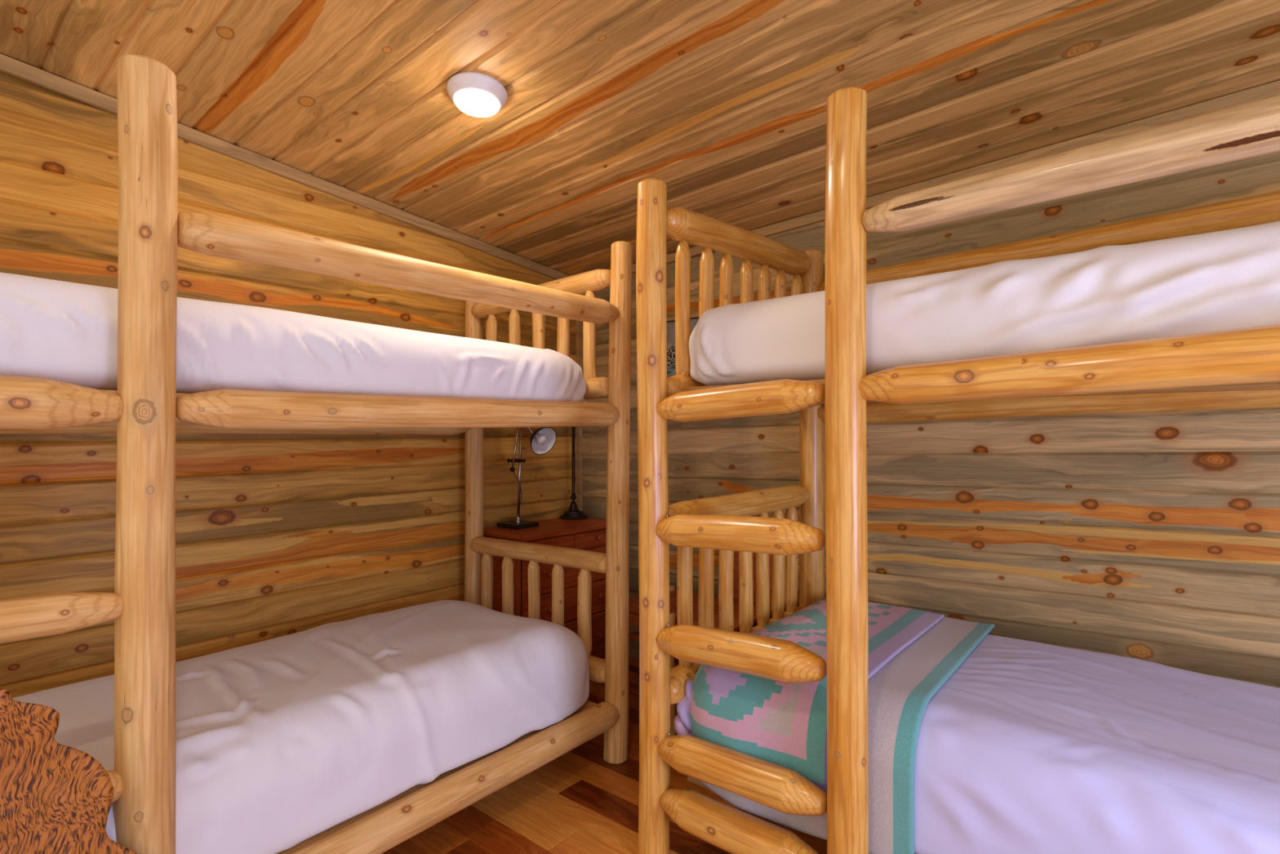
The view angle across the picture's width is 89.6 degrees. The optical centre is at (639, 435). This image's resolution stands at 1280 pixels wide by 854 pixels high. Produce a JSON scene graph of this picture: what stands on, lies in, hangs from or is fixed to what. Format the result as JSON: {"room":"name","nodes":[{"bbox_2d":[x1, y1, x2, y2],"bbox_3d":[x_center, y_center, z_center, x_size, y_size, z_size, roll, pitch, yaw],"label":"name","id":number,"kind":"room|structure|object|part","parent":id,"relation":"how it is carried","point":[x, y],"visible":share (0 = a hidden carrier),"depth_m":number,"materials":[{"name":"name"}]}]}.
{"room":"cabin bunk bedroom","nodes":[
{"label":"cabin bunk bedroom","id":0,"kind":"room"},
{"bbox_2d":[0,67,575,697],"bbox_3d":[-1.673,-0.011,2.539,0.040,2.690,4.030,0,0,39],"label":"wall","id":1,"kind":"structure","parent":0,"point":[277,535],"depth_m":2.59,"materials":[{"name":"brown wood"}]},
{"bbox_2d":[0,53,569,279],"bbox_3d":[-1.657,-1.135,2.512,0.018,0.394,4.010,0,0,39],"label":"trim","id":2,"kind":"structure","parent":1,"relation":"attached to","point":[8,65],"depth_m":2.66,"materials":[{"name":"brown wood"}]},
{"bbox_2d":[381,665,826,853],"bbox_3d":[0.042,1.366,1.145,4.380,0.031,4.030,0,0,39],"label":"floor","id":3,"kind":"structure","parent":0,"point":[578,802],"depth_m":2.29,"materials":[{"name":"brown wood"}]},
{"bbox_2d":[0,53,632,853],"bbox_3d":[-1.182,0.258,2.140,1.110,2.186,2.384,0,0,39],"label":"bunk bed","id":4,"kind":"object","parent":3,"relation":"on","point":[146,412],"visible":0.64,"depth_m":1.60,"materials":[{"name":"brown wood"}]},
{"bbox_2d":[0,688,137,853],"bbox_3d":[-1.301,0.765,1.212,0.180,0.920,0.640,0,0,39],"label":"cowhide rug","id":5,"kind":"object","parent":4,"relation":"hanging from","point":[55,797],"visible":1,"depth_m":1.27,"materials":[{"name":"brown fur"}]},
{"bbox_3d":[-1.110,0.258,1.449,0.114,2.185,0.113,0,0,39],"label":"post","id":6,"kind":"part","parent":4,"relation":"part of","materials":[{"name":"brown wood"}]},
{"bbox_3d":[-1.567,-0.056,2.456,0.107,0.107,2.185,0,0,39],"label":"rail","id":7,"kind":"part","parent":4,"relation":"part of","materials":[{"name":"brown wood"}]},
{"bbox_2d":[0,272,586,401],"bbox_3d":[-1.173,-0.227,2.148,0.886,0.263,2.129,0,0,39],"label":"mattress","id":8,"kind":"object","parent":4,"relation":"on","point":[54,330],"visible":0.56,"depth_m":1.71,"materials":[{"name":"white fabric"}]},
{"bbox_2d":[12,600,589,853],"bbox_3d":[-1.163,0.927,2.116,0.956,0.394,2.109,0,0,39],"label":"mattress","id":9,"kind":"object","parent":4,"relation":"on","point":[282,741],"visible":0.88,"depth_m":1.94,"materials":[{"name":"white fabric"}]},
{"bbox_3d":[-0.591,-0.076,2.088,0.102,0.119,1.536,0,0,39],"label":"rail","id":10,"kind":"part","parent":4,"relation":"part of","materials":[{"name":"brown wood"}]},
{"bbox_3d":[-0.590,-0.494,2.090,0.104,0.123,1.541,0,0,39],"label":"guard rail","id":11,"kind":"part","parent":4,"relation":"part of","materials":[{"name":"brown wood"}]},
{"bbox_3d":[-0.594,1.151,2.083,0.117,0.122,1.535,0,0,39],"label":"rail","id":12,"kind":"part","parent":4,"relation":"part of","materials":[{"name":"brown wood"}]},
{"bbox_3d":[-0.860,0.290,3.325,0.098,2.120,0.103,0,0,39],"label":"post","id":13,"kind":"part","parent":4,"relation":"part of","materials":[{"name":"brown wood"}]},
{"bbox_3d":[-0.482,0.549,3.010,0.926,0.098,0.086,0,0,39],"label":"headboard rail","id":14,"kind":"part","parent":4,"relation":"part of","materials":[{"name":"brown wood"}]},
{"bbox_3d":[-0.482,-0.653,3.010,0.927,0.117,0.091,0,0,39],"label":"headboard rail","id":15,"kind":"part","parent":4,"relation":"part of","materials":[{"name":"brown wood"}]},
{"bbox_3d":[-0.484,-0.202,3.008,0.925,0.095,0.092,0,0,39],"label":"headboard rail","id":16,"kind":"part","parent":4,"relation":"part of","materials":[{"name":"brown wood"}]},
{"bbox_3d":[-0.484,1.003,3.007,0.925,0.104,0.100,0,0,39],"label":"headboard rail","id":17,"kind":"part","parent":4,"relation":"part of","materials":[{"name":"brown wood"}]},
{"bbox_3d":[-0.091,0.270,2.702,0.105,2.162,0.137,0,0,39],"label":"post","id":18,"kind":"part","parent":4,"relation":"part of","materials":[{"name":"brown wood"}]},
{"bbox_2d":[483,517,606,659],"bbox_3d":[-0.492,0.925,3.596,0.424,0.850,0.736,0,0,39],"label":"dresser","id":19,"kind":"object","parent":3,"relation":"on","point":[586,534],"visible":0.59,"depth_m":3.44,"materials":[{"name":"brown wood"}]},
{"bbox_2d":[497,426,556,528],"bbox_3d":[-0.615,0.200,3.555,0.241,0.600,0.241,0,0,39],"label":"desk lamp","id":20,"kind":"object","parent":19,"relation":"on","point":[543,442],"visible":0.99,"depth_m":3.55,"materials":[{"name":"silver metal"}]},
{"bbox_3d":[-0.677,0.054,3.504,0.012,0.259,0.057,0,0,39],"label":"swing arm","id":21,"kind":"part","parent":20,"relation":"part of","materials":[{"name":"silver metal"}]},
{"bbox_3d":[-0.671,0.301,3.524,0.023,0.240,0.087,0,0,15],"label":"power cord","id":22,"kind":"part","parent":20,"relation":"part of","materials":[{"name":"black plastic"}]},
{"bbox_3d":[-0.546,0.029,3.546,0.119,0.153,0.165,0,0,39],"label":"lamp shade","id":23,"kind":"part","parent":20,"relation":"part of","materials":[{"name":"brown metal"}]},
{"bbox_3d":[-0.549,0.019,3.550,0.076,0.061,0.058,0,0,39],"label":"bulb","id":24,"kind":"part","parent":20,"relation":"part of","materials":[{"name":"white glass"}]},
{"bbox_3d":[-0.462,0.900,3.325,0.036,0.033,0.033,0,0,39],"label":"knob","id":25,"kind":"part","parent":19,"relation":"part of","materials":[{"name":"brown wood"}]},
{"bbox_3d":[-0.465,0.580,3.368,0.026,0.090,0.312,0,0,39],"label":"drawer","id":26,"kind":"part","parent":19,"relation":"part of","materials":[{"name":"brown wood"}]},
{"bbox_3d":[-0.364,0.724,3.492,0.026,0.183,0.630,0,0,39],"label":"drawer","id":27,"kind":"part","parent":19,"relation":"part of","materials":[{"name":"brown wood"}]},
{"bbox_3d":[-0.364,0.908,3.492,0.026,0.173,0.630,0,0,39],"label":"drawer","id":28,"kind":"part","parent":19,"relation":"part of","materials":[{"name":"brown wood"}]},
{"bbox_2d":[559,426,587,519],"bbox_3d":[-0.405,0.175,3.918,0.172,0.650,0.172,0,0,39],"label":"table lamp","id":29,"kind":"object","parent":19,"relation":"on","point":[573,513],"visible":0.95,"depth_m":3.90,"materials":[{"name":"brown metal"}]},
{"bbox_3d":[-0.405,0.378,3.918,0.036,0.061,0.036,0,0,39],"label":"turned stem","id":30,"kind":"part","parent":29,"relation":"part of","materials":[{"name":"brown metal"}]},
{"bbox_3d":[-0.364,1.129,3.492,0.026,0.253,0.630,0,0,39],"label":"drawer","id":31,"kind":"part","parent":19,"relation":"part of","materials":[{"name":"brown wood"}]},
{"bbox_3d":[-0.264,0.580,3.615,0.026,0.090,0.312,0,0,39],"label":"drawer","id":32,"kind":"part","parent":19,"relation":"part of","materials":[{"name":"brown wood"}]},
{"bbox_3d":[-0.232,0.572,3.609,0.036,0.033,0.033,0,0,39],"label":"knob","id":33,"kind":"part","parent":19,"relation":"part of","materials":[{"name":"brown wood"}]},
{"bbox_3d":[-0.222,1.121,3.622,0.036,0.033,0.033,0,0,39],"label":"knob","id":34,"kind":"part","parent":19,"relation":"part of","materials":[{"name":"brown wood"}]},
{"bbox_3d":[-0.222,0.900,3.622,0.036,0.033,0.033,0,0,39],"label":"knob","id":35,"kind":"part","parent":19,"relation":"part of","materials":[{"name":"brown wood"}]},
{"bbox_2d":[628,551,772,735],"bbox_3d":[0.261,0.930,3.094,0.663,0.840,0.521,0,0,39],"label":"dresser","id":36,"kind":"object","parent":3,"relation":"on","point":[633,603],"visible":0.2,"depth_m":3.10,"materials":[{"name":"red wood"}]},
{"bbox_3d":[0.164,1.073,3.422,0.047,0.555,0.046,0,0,39],"label":"leg","id":37,"kind":"part","parent":36,"relation":"part of","materials":[{"name":"brown wood"}]},
{"bbox_3d":[0.138,1.073,2.890,0.047,0.555,0.048,0,0,39],"label":"leg","id":38,"kind":"part","parent":36,"relation":"part of","materials":[{"name":"brown wood"}]},
{"bbox_2d":[635,85,1279,853],"bbox_3d":[1.249,0.230,1.841,2.291,2.240,1.258,0,0,39],"label":"bunk bed","id":39,"kind":"object","parent":3,"relation":"on","point":[1239,368],"visible":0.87,"depth_m":1.80,"materials":[{"name":"brown wood"}]},
{"bbox_3d":[0.044,0.266,2.087,0.110,2.168,0.107,0,0,39],"label":"post","id":40,"kind":"part","parent":39,"relation":"part of","materials":[{"name":"brown wood"}]},
{"bbox_3d":[0.415,-0.160,2.523,0.100,0.105,1.070,0,0,39],"label":"headboard rail","id":41,"kind":"part","parent":39,"relation":"part of","materials":[{"name":"brown wood"}]},
{"bbox_3d":[0.415,0.832,2.524,0.118,0.131,1.071,0,0,39],"label":"headboard rail","id":42,"kind":"part","parent":39,"relation":"part of","materials":[{"name":"brown wood"}]},
{"bbox_3d":[0.415,-0.743,2.523,0.112,0.170,1.073,0,0,39],"label":"headboard rail","id":43,"kind":"part","parent":39,"relation":"part of","materials":[{"name":"brown wood"}]},
{"bbox_3d":[0.414,0.267,2.524,0.101,0.101,1.070,0,0,39],"label":"headboard rail","id":44,"kind":"part","parent":39,"relation":"part of","materials":[{"name":"brown wood"}]},
{"bbox_3d":[0.785,0.255,2.951,0.116,2.190,0.117,0,0,39],"label":"post","id":45,"kind":"part","parent":39,"relation":"part of","materials":[{"name":"brown wood"}]},
{"bbox_3d":[0.539,0.230,1.681,0.110,2.240,0.113,0,0,39],"label":"post","id":46,"kind":"part","parent":39,"relation":"part of","materials":[{"name":"brown wood"}]},
{"bbox_2d":[688,221,1279,386],"bbox_3d":[1.240,-0.294,1.841,2.084,0.278,1.024,0,0,39],"label":"mattress","id":47,"kind":"object","parent":39,"relation":"on","point":[1229,279],"visible":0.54,"depth_m":1.50,"materials":[{"name":"white fabric"}]},
{"bbox_3d":[1.621,-0.126,2.272,2.091,0.147,0.108,0,0,39],"label":"rail","id":48,"kind":"part","parent":39,"relation":"part of","materials":[{"name":"brown wood"}]},
{"bbox_3d":[1.623,-0.689,2.275,2.091,0.159,0.113,0,0,39],"label":"guard rail","id":49,"kind":"part","parent":39,"relation":"part of","materials":[{"name":"brown wood"}]},
{"bbox_3d":[1.141,-0.155,1.194,1.477,0.156,0.113,0,0,39],"label":"rail","id":50,"kind":"part","parent":39,"relation":"part of","materials":[{"name":"brown wood"}]},
{"bbox_3d":[1.145,-0.573,1.190,1.466,0.132,0.108,0,0,39],"label":"guard rail","id":51,"kind":"part","parent":39,"relation":"part of","materials":[{"name":"beige wood"}]},
{"bbox_2d":[914,634,1279,853],"bbox_3d":[1.263,0.915,1.847,2.078,0.408,1.061,0,0,39],"label":"sheet","id":52,"kind":"object","parent":39,"relation":"on","point":[1027,747],"visible":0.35,"depth_m":1.56,"materials":[{"name":"white fabric"}]},
{"bbox_2d":[673,597,995,853],"bbox_3d":[0.760,0.905,2.308,0.791,0.439,1.209,0,0,39],"label":"blanket","id":53,"kind":"object","parent":52,"relation":"on","point":[913,652],"visible":0.61,"depth_m":1.90,"materials":[{"name":"multicoloured fabric"}]},
{"bbox_2d":[0,0,1279,275],"bbox_3d":[0.042,-1.304,1.149,4.383,0.630,4.034,0,0,39],"label":"ceiling","id":54,"kind":"structure","parent":0,"point":[723,103],"depth_m":2.13,"materials":[{"name":"brown wood"}]},
{"bbox_2d":[446,72,507,117],"bbox_3d":[-0.556,-1.152,2.203,0.202,0.070,0.201,0,0,39],"label":"ceiling light","id":55,"kind":"object","parent":54,"relation":"attached to","point":[475,94],"visible":1,"depth_m":2.15,"materials":[{"name":"white glass"}]},
{"bbox_2d":[454,88,499,117],"bbox_3d":[-0.557,-1.130,2.199,0.149,0.026,0.148,0,0,39],"label":"diffuser","id":56,"kind":"object","parent":55,"relation":"attached to","point":[482,103],"depth_m":2.17,"materials":[{"name":"white glass"}]},
{"bbox_2d":[582,79,1279,687],"bbox_3d":[1.325,0.125,2.724,4.380,2.709,0.040,0,0,39],"label":"wall","id":57,"kind":"structure","parent":0,"point":[1154,537],"depth_m":2.47,"materials":[{"name":"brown wood"}]},
{"bbox_2d":[575,320,582,511],"bbox_3d":[-0.385,0.200,4.068,0.030,2.260,0.029,0,0,39],"label":"trim","id":58,"kind":"structure","parent":57,"relation":"attached to","point":[578,323],"depth_m":4.06,"materials":[{"name":"brown wood"}]},
{"bbox_2d":[666,312,698,377],"bbox_3d":[0.303,-0.480,3.512,0.560,0.370,0.026,0,0,39],"label":"framed picture","id":59,"kind":"object","parent":57,"relation":"attached to","point":[694,317],"visible":0.06,"depth_m":3.61,"materials":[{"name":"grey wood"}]},
{"bbox_3d":[0.303,-0.480,3.512,0.560,0.370,0.026,0,0,39],"label":"frame","id":60,"kind":"part","parent":59,"relation":"part of","materials":[{"name":"brown wood"}]},
{"bbox_2d":[632,80,1279,273],"bbox_3d":[1.313,-1.072,2.694,4.360,0.267,0.020,0,0,39],"label":"trim","id":61,"kind":"structure","parent":57,"relation":"attached to","point":[1273,89],"depth_m":2.44,"materials":[{"name":"brown wood"}]}
]}

